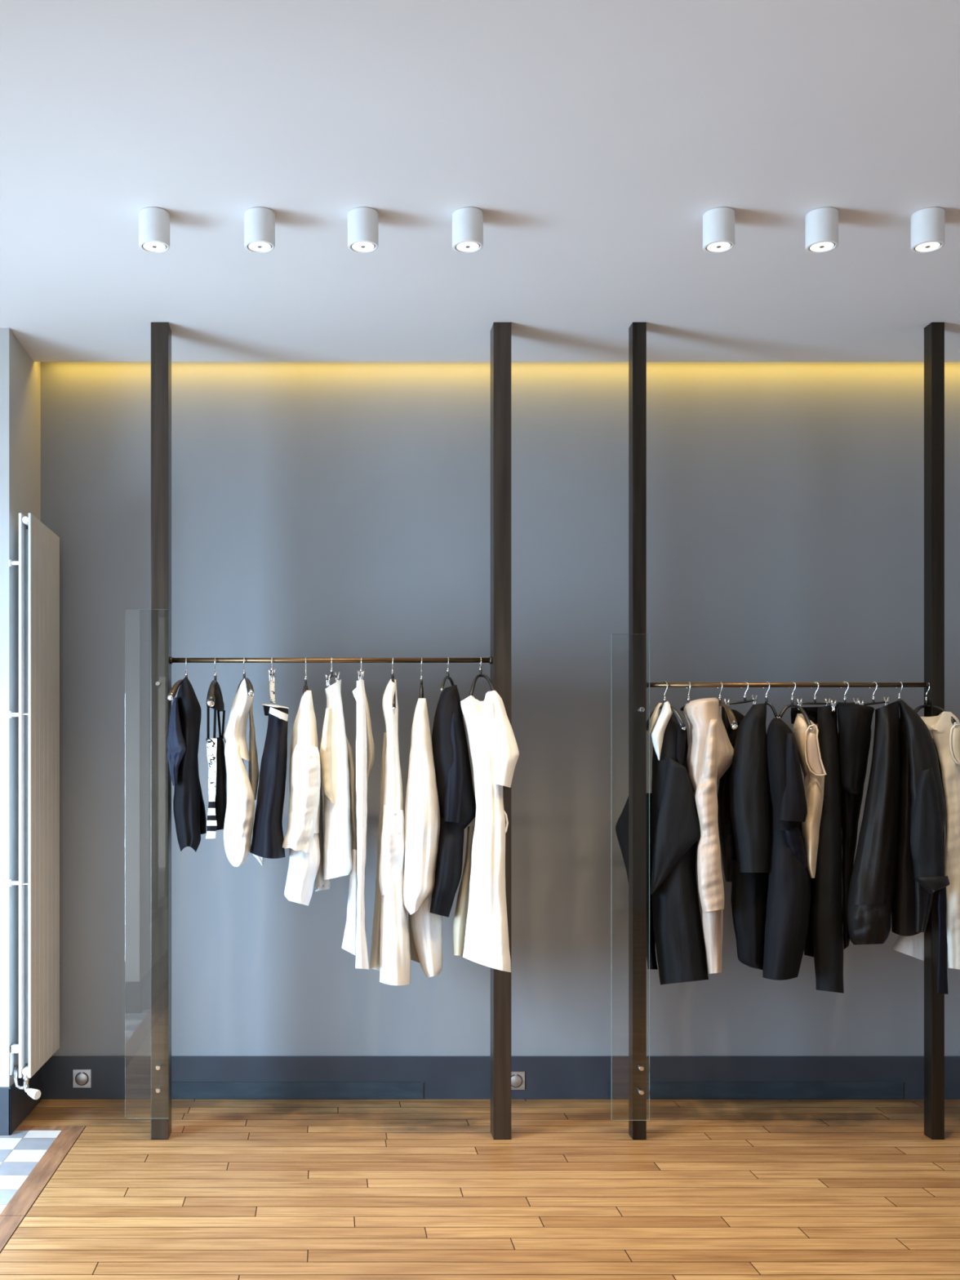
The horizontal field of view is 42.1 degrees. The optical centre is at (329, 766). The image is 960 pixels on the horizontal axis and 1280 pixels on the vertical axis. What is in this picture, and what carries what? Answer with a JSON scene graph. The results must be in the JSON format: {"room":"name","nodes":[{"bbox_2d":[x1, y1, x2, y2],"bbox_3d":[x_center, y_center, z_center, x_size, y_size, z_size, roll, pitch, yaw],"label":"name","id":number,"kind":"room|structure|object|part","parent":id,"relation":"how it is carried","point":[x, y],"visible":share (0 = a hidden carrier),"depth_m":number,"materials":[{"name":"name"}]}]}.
{"room":"clothing store","nodes":[
{"label":"clothing store","id":0,"kind":"room"},
{"bbox_2d":[0,328,40,1087],"bbox_3d":[-1.743,-0.325,4.403,1.314,3.250,0.454,0,0,0],"label":"wall","id":1,"kind":"structure","parent":0,"point":[20,375],"depth_m":4.19,"materials":[{"name":"grey paint"}]},
{"bbox_2d":[8,512,59,1099],"bbox_3d":[-1.026,0.133,4.338,0.119,1.966,0.471,0,0,0],"label":"radiator","id":2,"kind":"object","parent":1,"relation":"attached to","point":[38,562],"visible":1,"depth_m":4.24,"materials":[{"name":"metal"}]},
{"bbox_3d":[-1.038,0.099,4.352,0.009,1.897,0.442,0,0,0],"label":"panel","id":3,"kind":"part","parent":2,"relation":"part of","materials":[{"name":"metal"}]},
{"bbox_3d":[-0.996,1.099,4.126,0.053,0.035,0.033,0,0,24],"label":"valve knob","id":4,"kind":"part","parent":2,"relation":"part of","materials":[{"name":"plastic"}]},
{"bbox_3d":[-1.006,0.099,4.352,0.009,1.897,0.442,0,0,0],"label":"panel","id":5,"kind":"part","parent":2,"relation":"part of","materials":[{"name":"metal"}]},
{"bbox_2d":[0,1130,61,1213],"bbox_3d":[-1.618,1.250,3.043,1.401,0.001,2.360,0,0,0],"label":"floor","id":6,"kind":"structure","parent":0,"point":[33,1145],"depth_m":3.95,"materials":[{"name":"white tile"}]},
{"bbox_2d":[0,0,959,361],"bbox_3d":[0.900,-1.522,0.939,6.600,0.070,7.177,0,0,0],"label":"ceiling","id":7,"kind":"structure","parent":0,"point":[593,141],"depth_m":3.05,"materials":[{"name":"paint"}]},
{"bbox_2d":[138,207,169,253],"bbox_3d":[-0.470,-1.441,3.312,0.083,0.090,0.083,0,0,0],"label":"ceiling spotlight","id":8,"kind":"object","parent":7,"relation":"attached to","point":[153,222],"visible":1,"depth_m":3.28,"materials":[{"name":"white metal"}]},
{"bbox_2d":[244,207,275,253],"bbox_3d":[-0.187,-1.441,3.312,0.083,0.090,0.083,0,0,0],"label":"ceiling spotlight","id":9,"kind":"object","parent":7,"relation":"attached to","point":[259,222],"visible":1,"depth_m":3.28,"materials":[{"name":"metal"}]},
{"bbox_2d":[347,207,378,253],"bbox_3d":[0.091,-1.441,3.312,0.083,0.090,0.083,0,0,0],"label":"ceiling spotlight","id":10,"kind":"object","parent":7,"relation":"attached to","point":[362,222],"visible":1,"depth_m":3.28,"materials":[{"name":"metal"}]},
{"bbox_2d":[452,207,483,253],"bbox_3d":[0.373,-1.441,3.312,0.083,0.090,0.083,0,0,0],"label":"ceiling spotlight","id":11,"kind":"object","parent":7,"relation":"attached to","point":[467,222],"visible":1,"depth_m":3.28,"materials":[{"name":"metal"}]},
{"bbox_2d":[702,207,734,253],"bbox_3d":[1.048,-1.441,3.312,0.083,0.090,0.083,0,0,0],"label":"ceiling spotlight","id":12,"kind":"object","parent":7,"relation":"attached to","point":[718,223],"visible":1,"depth_m":3.28,"materials":[{"name":"metal"}]},
{"bbox_2d":[805,207,838,253],"bbox_3d":[1.326,-1.441,3.312,0.083,0.090,0.083,0,0,0],"label":"ceiling spotlight","id":13,"kind":"object","parent":7,"relation":"attached to","point":[821,224],"visible":1,"depth_m":3.28,"materials":[{"name":"metal"}]},
{"bbox_2d":[911,207,945,253],"bbox_3d":[1.611,-1.441,3.312,0.083,0.090,0.083,0,0,0],"label":"ceiling spotlight","id":14,"kind":"object","parent":7,"relation":"attached to","point":[927,224],"visible":1,"depth_m":3.28,"materials":[{"name":"metal"}]},
{"bbox_2d":[0,1099,959,1279],"bbox_3d":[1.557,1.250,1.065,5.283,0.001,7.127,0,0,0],"label":"floor","id":15,"kind":"structure","parent":0,"point":[29,1251],"depth_m":3.56,"materials":[{"name":"brown wood"}]},
{"bbox_2d":[0,1125,84,1251],"bbox_3d":[-0.966,1.249,0.888,0.240,0.001,6.775,0,0,0],"label":"trim","id":16,"kind":"structure","parent":15,"relation":"on","point":[21,1202],"depth_m":3.73,"materials":[{"name":"brown wood"}]},
{"bbox_2d":[124,322,511,1139],"bbox_3d":[-0.035,-0.118,4.138,1.289,2.736,0.133,0,0,0],"label":"clothes rack","id":17,"kind":"object","parent":15,"relation":"on","point":[162,660],"visible":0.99,"depth_m":4.12,"materials":[{"name":"metal"}]},
{"bbox_3d":[-0.606,0.325,4.094,0.145,1.693,0.008,0,0,0],"label":"glass panel","id":18,"kind":"part","parent":17,"relation":"part of","materials":[{"name":"grey"}]},
{"bbox_3d":[-0.568,-0.118,4.162,0.059,2.736,0.085,0,0,0],"label":"post","id":19,"kind":"part","parent":17,"relation":"part of","materials":[{"name":"metal"}]},
{"bbox_2d":[167,657,187,701],"bbox_3d":[-0.493,-0.290,4.112,0.023,0.159,0.300,0,0,8],"label":"clothes hanger","id":20,"kind":"object","parent":17,"relation":"hanging from","point":[171,696],"visible":0.59,"depth_m":4.01,"materials":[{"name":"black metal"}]},
{"bbox_2d":[166,677,206,851],"bbox_3d":[-0.481,-0.006,4.161,0.114,0.596,0.368,0,0,4],"label":"jacket","id":21,"kind":"object","parent":20,"relation":"hanging from","point":[184,731],"visible":0.99,"depth_m":4.04,"materials":[{"name":"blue fabric"}]},
{"bbox_3d":[-0.457,0.092,4.283,0.061,0.298,0.106,0,0,0],"label":"panel","id":22,"kind":"part","parent":21,"relation":"part of","materials":[{"name":"blue fabric"}]},
{"bbox_2d":[206,657,222,711],"bbox_3d":[-0.385,-0.281,4.162,0.028,0.178,0.359,0,0,0],"label":"clothes hanger","id":23,"kind":"object","parent":17,"relation":"hanging from","point":[211,698],"visible":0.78,"depth_m":4.02,"materials":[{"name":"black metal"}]},
{"bbox_2d":[205,682,226,838],"bbox_3d":[-0.381,-0.021,4.153,0.072,0.524,0.317,0,0,0],"label":"camisole","id":24,"kind":"object","parent":23,"relation":"hanging from","point":[217,804],"visible":0.94,"depth_m":4.05,"materials":[{"name":"fabric"}]},
{"bbox_3d":[-0.389,0.074,4.060,0.040,0.333,0.077,0,0,0],"label":"printed panel","id":25,"kind":"part","parent":24,"relation":"part of","materials":[{"name":"fabric"}]},
{"bbox_2d":[235,657,254,696],"bbox_3d":[-0.287,-0.297,4.162,0.022,0.145,0.404,0,0,-10],"label":"clothes hanger","id":26,"kind":"object","parent":17,"relation":"hanging from","point":[250,689],"visible":0.67,"depth_m":4.02,"materials":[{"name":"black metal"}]},
{"bbox_2d":[223,679,264,866],"bbox_3d":[-0.299,0.024,4.154,0.133,0.647,0.373,0,0,6],"label":"blouse","id":27,"kind":"object","parent":26,"relation":"hanging from","point":[242,792],"visible":0.96,"depth_m":4.02,"materials":[{"name":"white fabric"}]},
{"bbox_3d":[-0.262,-0.056,4.271,0.038,0.359,0.134,0,0,0],"label":"panel","id":28,"kind":"part","parent":27,"relation":"part of","materials":[{"name":"beige fabric"}]},
{"bbox_2d":[267,657,275,681],"bbox_3d":[-0.193,-0.325,4.162,0.020,0.090,0.241,0,0,-1],"label":"clothes hanger","id":29,"kind":"object","parent":17,"relation":"hanging from","point":[272,674],"visible":0.98,"depth_m":4.15,"materials":[{"name":"silver metal"}]},
{"bbox_2d":[249,677,288,858],"bbox_3d":[-0.202,0.013,4.140,0.142,0.623,0.369,0,0,0],"label":"skirt","id":30,"kind":"object","parent":29,"relation":"hanging from","point":[268,839],"visible":0.97,"depth_m":4.00,"materials":[{"name":"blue fabric"}]},
{"bbox_2d":[302,657,308,697],"bbox_3d":[-0.079,-0.293,4.162,0.012,0.153,0.116,0,0,6],"label":"clothes hanger","id":31,"kind":"object","parent":17,"relation":"hanging from","point":[305,686],"visible":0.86,"depth_m":4.16,"materials":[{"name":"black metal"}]},
{"bbox_2d":[282,690,330,906],"bbox_3d":[-0.083,0.109,4.174,0.141,0.736,0.374,0,0,8],"label":"shirt","id":32,"kind":"object","parent":31,"relation":"hanging from","point":[304,837],"visible":0.99,"depth_m":4.04,"materials":[{"name":"white fabric"}]},
{"bbox_3d":[-0.045,0.228,4.290,0.052,0.396,0.088,0,0,0],"label":"panel","id":33,"kind":"part","parent":32,"relation":"part of","materials":[{"name":"beige fabric"}]},
{"bbox_3d":[0.006,-0.358,4.162,1.089,0.017,0.017,0,0,0],"label":"rail","id":34,"kind":"part","parent":17,"relation":"part of","materials":[{"name":"brown metal"}]},
{"bbox_2d":[324,657,339,685],"bbox_3d":[0.012,-0.317,4.162,0.019,0.105,0.204,0,0,10],"label":"clothes hanger","id":35,"kind":"object","parent":17,"relation":"hanging from","point":[331,675],"visible":0.98,"depth_m":4.16,"materials":[{"name":"silver metal"}]},
{"bbox_2d":[320,679,357,879],"bbox_3d":[0.030,0.049,4.195,0.112,0.692,0.314,0,0,9],"label":"blouse","id":36,"kind":"object","parent":35,"relation":"hanging from","point":[337,762],"visible":0.94,"depth_m":4.08,"materials":[{"name":"white fabric"}]},
{"bbox_3d":[-0.005,-0.030,4.092,0.050,0.328,0.097,0,0,0],"label":"panel","id":37,"kind":"part","parent":36,"relation":"part of","materials":[{"name":"white fabric"}]},
{"bbox_2d":[357,657,364,680],"bbox_3d":[0.107,-0.323,4.162,0.020,0.093,0.201,0,0,3],"label":"clothes hanger","id":38,"kind":"object","parent":17,"relation":"hanging from","point":[361,673],"visible":0.94,"depth_m":4.15,"materials":[{"name":"silver metal"}]},
{"bbox_2d":[342,680,374,968],"bbox_3d":[0.097,0.203,4.165,0.114,0.996,0.342,0,0,2],"label":"dress","id":39,"kind":"object","parent":38,"relation":"hanging from","point":[354,940],"visible":0.98,"depth_m":4.04,"materials":[{"name":"beige fabric"}]},
{"bbox_3d":[0.111,0.203,4.132,0.047,0.996,0.277,0,0,0],"label":"panel","id":40,"kind":"part","parent":39,"relation":"part of","materials":[{"name":"white fabric"}]},
{"bbox_2d":[391,657,395,710],"bbox_3d":[0.214,-0.276,4.162,0.013,0.187,0.300,0,0,1],"label":"clothes hanger","id":41,"kind":"object","parent":17,"relation":"hanging from","point":[392,670],"visible":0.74,"depth_m":4.09,"materials":[{"name":"silver metal"}]},
{"bbox_2d":[368,679,410,985],"bbox_3d":[0.213,0.235,4.183,0.132,1.061,0.359,0,0,-10],"label":"dress","id":42,"kind":"object","parent":41,"relation":"hanging from","point":[389,955],"visible":0.97,"depth_m":4.03,"materials":[{"name":"white fabric"}]},
{"bbox_3d":[0.172,0.302,4.294,0.066,0.842,0.134,0,0,0],"label":"panel","id":43,"kind":"part","parent":42,"relation":"part of","materials":[{"name":"beige fabric"}]},
{"bbox_2d":[419,657,423,697],"bbox_3d":[0.312,-0.283,4.162,0.013,0.174,0.082,0,0,8],"label":"clothes hanger","id":44,"kind":"object","parent":17,"relation":"hanging from","point":[421,689],"visible":0.71,"depth_m":4.15,"materials":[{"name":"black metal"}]},
{"bbox_2d":[402,697,442,977],"bbox_3d":[0.315,0.252,4.165,0.137,0.961,0.369,0,0,11],"label":"tunic","id":45,"kind":"object","parent":44,"relation":"hanging from","point":[422,810],"visible":0.89,"depth_m":4.02,"materials":[{"name":"white fabric"}]},
{"bbox_3d":[0.299,0.576,4.312,0.048,0.238,0.085,0,0,0],"label":"panel","id":46,"kind":"part","parent":45,"relation":"part of","materials":[{"name":"beige fabric"}]},
{"bbox_2d":[440,657,454,690],"bbox_3d":[0.400,-0.308,4.152,0.013,0.122,0.246,0,0,16],"label":"clothes hanger","id":47,"kind":"object","parent":17,"relation":"hanging from","point":[447,677],"visible":0.91,"depth_m":4.15,"materials":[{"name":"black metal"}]},
{"bbox_2d":[429,684,475,917],"bbox_3d":[0.417,0.117,4.137,0.161,0.784,0.259,0,0,19],"label":"jacket","id":48,"kind":"object","parent":47,"relation":"hanging from","point":[454,780],"visible":0.96,"depth_m":4.03,"materials":[{"name":"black fabric"}]},
{"bbox_3d":[0.393,0.340,4.112,0.118,0.338,0.198,0,0,0],"label":"panel","id":49,"kind":"part","parent":48,"relation":"part of","materials":[{"name":"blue fabric"}]},
{"bbox_2d":[468,657,495,696],"bbox_3d":[0.506,-0.294,4.116,0.092,0.151,0.124,0,0,0],"label":"clothes hanger","id":50,"kind":"object","parent":17,"relation":"hanging from","point":[471,692],"visible":0.78,"depth_m":4.10,"materials":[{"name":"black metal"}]},
{"bbox_2d":[453,690,519,972],"bbox_3d":[0.496,0.215,4.078,0.273,0.929,0.160,0,0,44],"label":"dress","id":51,"kind":"object","parent":50,"relation":"hanging from","point":[480,922],"visible":1,"depth_m":4.00,"materials":[{"name":"white fabric"}]},
{"bbox_3d":[0.580,-0.118,4.162,0.060,2.736,0.085,0,0,0],"label":"post","id":52,"kind":"part","parent":17,"relation":"part of","materials":[{"name":"metal"}]},
{"bbox_2d":[611,322,944,1139],"bbox_3d":[1.499,-0.118,4.123,1.121,2.736,0.103,0,0,0],"label":"clothes rack","id":53,"kind":"object","parent":15,"relation":"on","point":[934,332],"visible":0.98,"depth_m":4.12,"materials":[{"name":"metal"}]},
{"bbox_3d":[1.002,0.369,4.094,0.127,1.618,0.008,0,0,0],"label":"glass panel","id":54,"kind":"part","parent":53,"relation":"part of","materials":[{"name":"grey"}]},
{"bbox_3d":[1.039,-0.118,4.147,0.046,2.736,0.055,0,0,0],"label":"post","id":55,"kind":"part","parent":53,"relation":"part of","materials":[{"name":"metal"}]},
{"bbox_2d":[646,681,685,731],"bbox_3d":[1.130,-0.202,4.148,0.018,0.166,0.161,0,0,-41],"label":"clothes hanger","id":56,"kind":"object","parent":53,"relation":"hanging from","point":[678,717],"visible":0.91,"depth_m":4.11,"materials":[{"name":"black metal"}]},
{"bbox_2d":[615,701,708,984],"bbox_3d":[1.153,0.273,4.218,0.317,0.985,0.278,0,0,3],"label":"coat","id":57,"kind":"object","parent":56,"relation":"hanging from","point":[676,930],"visible":0.87,"depth_m":4.13,"materials":[{"name":"black fabric"}]},
{"bbox_3d":[1.075,0.405,4.297,0.156,0.624,0.127,0,0,0],"label":"panel","id":58,"kind":"part","parent":57,"relation":"part of","materials":[{"name":"black fabric"}]},
{"bbox_2d":[680,681,696,711],"bbox_3d":[1.211,-0.237,4.148,0.012,0.096,0.138,0,0,-5],"label":"clothes hanger","id":59,"kind":"object","parent":53,"relation":"hanging from","point":[682,708],"visible":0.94,"depth_m":4.15,"materials":[{"name":"silver metal"}]},
{"bbox_2d":[717,681,737,729],"bbox_3d":[1.317,-0.201,4.148,0.022,0.167,0.357,0,0,2],"label":"clothes hanger","id":60,"kind":"object","parent":53,"relation":"hanging from","point":[731,717],"visible":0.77,"depth_m":4.02,"materials":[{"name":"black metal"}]},
{"bbox_2d":[683,697,733,973],"bbox_3d":[1.298,0.236,4.209,0.169,0.948,0.350,0,0,21],"label":"dress","id":61,"kind":"object","parent":60,"relation":"hanging from","point":[710,751],"visible":0.99,"depth_m":4.07,"materials":[{"name":"beige fabric"}]},
{"bbox_2d":[717,706,736,881],"bbox_3d":[1.407,0.099,4.336,0.076,0.629,0.181,0,0,20],"label":"dress","id":62,"kind":"object","parent":60,"relation":"hanging from","point":[726,838],"visible":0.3,"depth_m":4.26,"materials":[{"name":"black fabric"}]},
{"bbox_2d":[724,681,757,710],"bbox_3d":[1.389,-0.236,4.143,0.141,0.099,0.030,0,0,-25],"label":"clothes hanger","id":63,"kind":"object","parent":53,"relation":"hanging from","point":[753,700],"visible":0.88,"depth_m":4.14,"materials":[{"name":"silver metal"}]},
{"bbox_2d":[725,702,771,969],"bbox_3d":[1.427,0.248,4.191,0.157,0.927,0.314,0,0,20],"label":"jacket","id":64,"kind":"object","parent":63,"relation":"hanging from","point":[750,806],"visible":0.83,"depth_m":4.09,"materials":[{"name":"black fabric"}]},
{"bbox_2d":[763,681,778,718],"bbox_3d":[1.479,-0.221,4.155,0.025,0.128,0.080,0,0,-25],"label":"clothes hanger","id":65,"kind":"object","parent":53,"relation":"hanging from","point":[766,702],"visible":0.75,"depth_m":4.14,"materials":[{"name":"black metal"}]},
{"bbox_2d":[762,718,810,980],"bbox_3d":[1.531,0.287,4.119,0.150,0.897,0.297,0,0,22],"label":"dress","id":66,"kind":"object","parent":65,"relation":"hanging from","point":[788,894],"visible":0.98,"depth_m":4.02,"materials":[{"name":"black fabric"}]},
{"bbox_3d":[1.539,-0.274,4.148,0.955,0.016,0.016,0,0,0],"label":"rail","id":67,"kind":"part","parent":53,"relation":"part of","materials":[{"name":"brown metal"}]},
{"bbox_2d":[777,681,813,730],"bbox_3d":[1.565,-0.201,4.096,0.056,0.168,0.137,0,0,-32],"label":"clothes hanger","id":68,"kind":"object","parent":53,"relation":"hanging from","point":[783,711],"visible":0.98,"depth_m":4.13,"materials":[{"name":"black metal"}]},
{"bbox_2d":[793,713,826,878],"bbox_3d":[1.631,0.105,4.172,0.110,0.570,0.347,0,0,19],"label":"vest","id":69,"kind":"object","parent":68,"relation":"hanging from","point":[814,771],"visible":0.84,"depth_m":4.05,"materials":[{"name":"beige fabric"}]},
{"bbox_2d":[796,681,830,710],"bbox_3d":[1.633,-0.236,4.146,0.145,0.098,0.030,0,0,-21],"label":"clothes hanger","id":70,"kind":"object","parent":53,"relation":"hanging from","point":[815,702],"visible":0.94,"depth_m":4.14,"materials":[{"name":"silver metal"}]},
{"bbox_2d":[791,704,844,993],"bbox_3d":[1.671,0.285,4.202,0.182,0.998,0.228,0,0,41],"label":"trousers","id":71,"kind":"object","parent":70,"relation":"hanging from","point":[824,939],"visible":0.68,"depth_m":4.09,"materials":[{"name":"black fabric"}]},
{"bbox_3d":[1.676,0.367,4.276,0.050,0.606,0.115,0,0,27],"label":"leg","id":72,"kind":"part","parent":71,"relation":"part of","materials":[{"name":"black fabric"}]},
{"bbox_3d":[1.694,0.285,4.181,0.101,0.998,0.231,0,0,24],"label":"leg","id":73,"kind":"part","parent":71,"relation":"part of","materials":[{"name":"black fabric"}]},
{"bbox_2d":[831,681,858,711],"bbox_3d":[1.734,-0.233,4.145,0.153,0.104,0.030,0,0,-39],"label":"clothes hanger","id":74,"kind":"object","parent":53,"relation":"hanging from","point":[834,704],"visible":0.81,"depth_m":4.14,"materials":[{"name":"silver metal"}]},
{"bbox_2d":[836,702,874,949],"bbox_3d":[1.781,0.210,4.164,0.115,0.852,0.274,0,0,22],"label":"skirt","id":75,"kind":"object","parent":74,"relation":"hanging from","point":[854,720],"visible":0.87,"depth_m":4.09,"materials":[{"name":"black fabric"}]},
{"bbox_2d":[857,681,888,705],"bbox_3d":[1.835,-0.233,4.148,0.139,0.103,0.030,0,0,-21],"label":"clothes hanger","id":76,"kind":"object","parent":53,"relation":"hanging from","point":[886,702],"visible":0.83,"depth_m":4.14,"materials":[{"name":"silver metal"}]},
{"bbox_2d":[846,700,900,944],"bbox_3d":[1.830,0.194,4.137,0.167,0.832,0.317,0,0,23],"label":"jacket","id":77,"kind":"object","parent":76,"relation":"hanging from","point":[870,895],"visible":1,"depth_m":4.03,"materials":[{"name":"black leather"}]},
{"bbox_2d":[896,681,902,706],"bbox_3d":[1.922,-0.232,4.148,0.012,0.106,0.118,0,0,-7],"label":"clothes hanger","id":78,"kind":"object","parent":53,"relation":"hanging from","point":[899,695],"visible":0.44,"depth_m":4.14,"materials":[{"name":"silver metal"}]},
{"bbox_2d":[891,699,949,936],"bbox_3d":[1.973,0.185,4.125,0.156,0.824,0.429,0,0,18],"label":"jacket","id":79,"kind":"object","parent":78,"relation":"hanging from","point":[922,813],"visible":0.95,"depth_m":4.01,"materials":[{"name":"black leather"}]},
{"bbox_2d":[924,681,928,688],"bbox_3d":[2.013,-0.274,4.148,0.008,0.023,0.023,0,0,0],"label":"socket","id":80,"kind":"object","parent":53,"relation":"attached to","point":[926,683],"depth_m":4.14,"materials":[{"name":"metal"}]},
{"bbox_3d":[2.038,-0.118,4.147,0.043,2.736,0.055,0,0,0],"label":"post","id":81,"kind":"part","parent":53,"relation":"part of","materials":[{"name":"metal"}]},
{"bbox_2d":[913,684,957,724],"bbox_3d":[2.012,-0.210,4.079,0.109,0.150,0.126,0,0,-44],"label":"clothes hanger","id":82,"kind":"object","parent":53,"relation":"hanging from","point":[917,709],"visible":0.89,"depth_m":4.11,"materials":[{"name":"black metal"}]},
{"bbox_2d":[891,711,959,994],"bbox_3d":[2.049,0.280,4.160,0.218,0.925,0.353,0,0,0],"label":"dress","id":83,"kind":"object","parent":82,"relation":"hanging from","point":[945,735],"visible":0.87,"depth_m":4.04,"materials":[{"name":"beige fabric"}]},
{"bbox_3d":[1.992,0.554,3.998,0.041,0.377,0.028,0,0,0],"label":"sash","id":84,"kind":"part","parent":83,"relation":"part of","materials":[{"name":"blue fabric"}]},
{"bbox_2d":[40,361,959,1056],"bbox_3d":[0.975,-0.325,4.705,6.750,3.250,0.150,0,0,0],"label":"wall","id":85,"kind":"structure","parent":0,"point":[320,509],"depth_m":4.63,"materials":[{"name":"grey paint"}]},
{"bbox_2d":[171,1081,424,1098],"bbox_3d":[-0.137,1.215,4.616,0.987,0.062,0.010,0,0,0],"label":"baseboard","id":86,"kind":"structure","parent":85,"relation":"attached to","point":[180,1090],"depth_m":4.61,"materials":[{"name":"blue paint"}]},
{"bbox_2d":[0,1056,959,1135],"bbox_3d":[0.940,1.169,4.397,6.520,0.162,0.466,0,0,0],"label":"baseboard","id":87,"kind":"structure","parent":85,"relation":"attached to","point":[444,1077],"depth_m":4.62,"materials":[{"name":"blue wood"}]},
{"bbox_2d":[72,1069,91,1087],"bbox_3d":[-0.927,1.172,4.612,0.068,0.068,0.009,0,0,0],"label":"wall socket","id":88,"kind":"object","parent":87,"relation":"attached to","point":[81,1077],"visible":1,"depth_m":4.61,"materials":[{"name":"metal"}]},
{"bbox_2d":[511,1071,524,1089],"bbox_3d":[0.700,1.180,4.612,0.068,0.068,0.009,0,0,0],"label":"wall socket","id":89,"kind":"object","parent":85,"relation":"attached to","point":[517,1078],"visible":0.8,"depth_m":4.61,"materials":[{"name":"metal"}]},
{"bbox_2d":[606,1081,904,1098],"bbox_3d":[1.597,1.215,4.616,1.117,0.062,0.010,0,0,0],"label":"baseboard","id":90,"kind":"structure","parent":85,"relation":"attached to","point":[615,1090],"depth_m":4.61,"materials":[{"name":"blue paint"}]}
]}

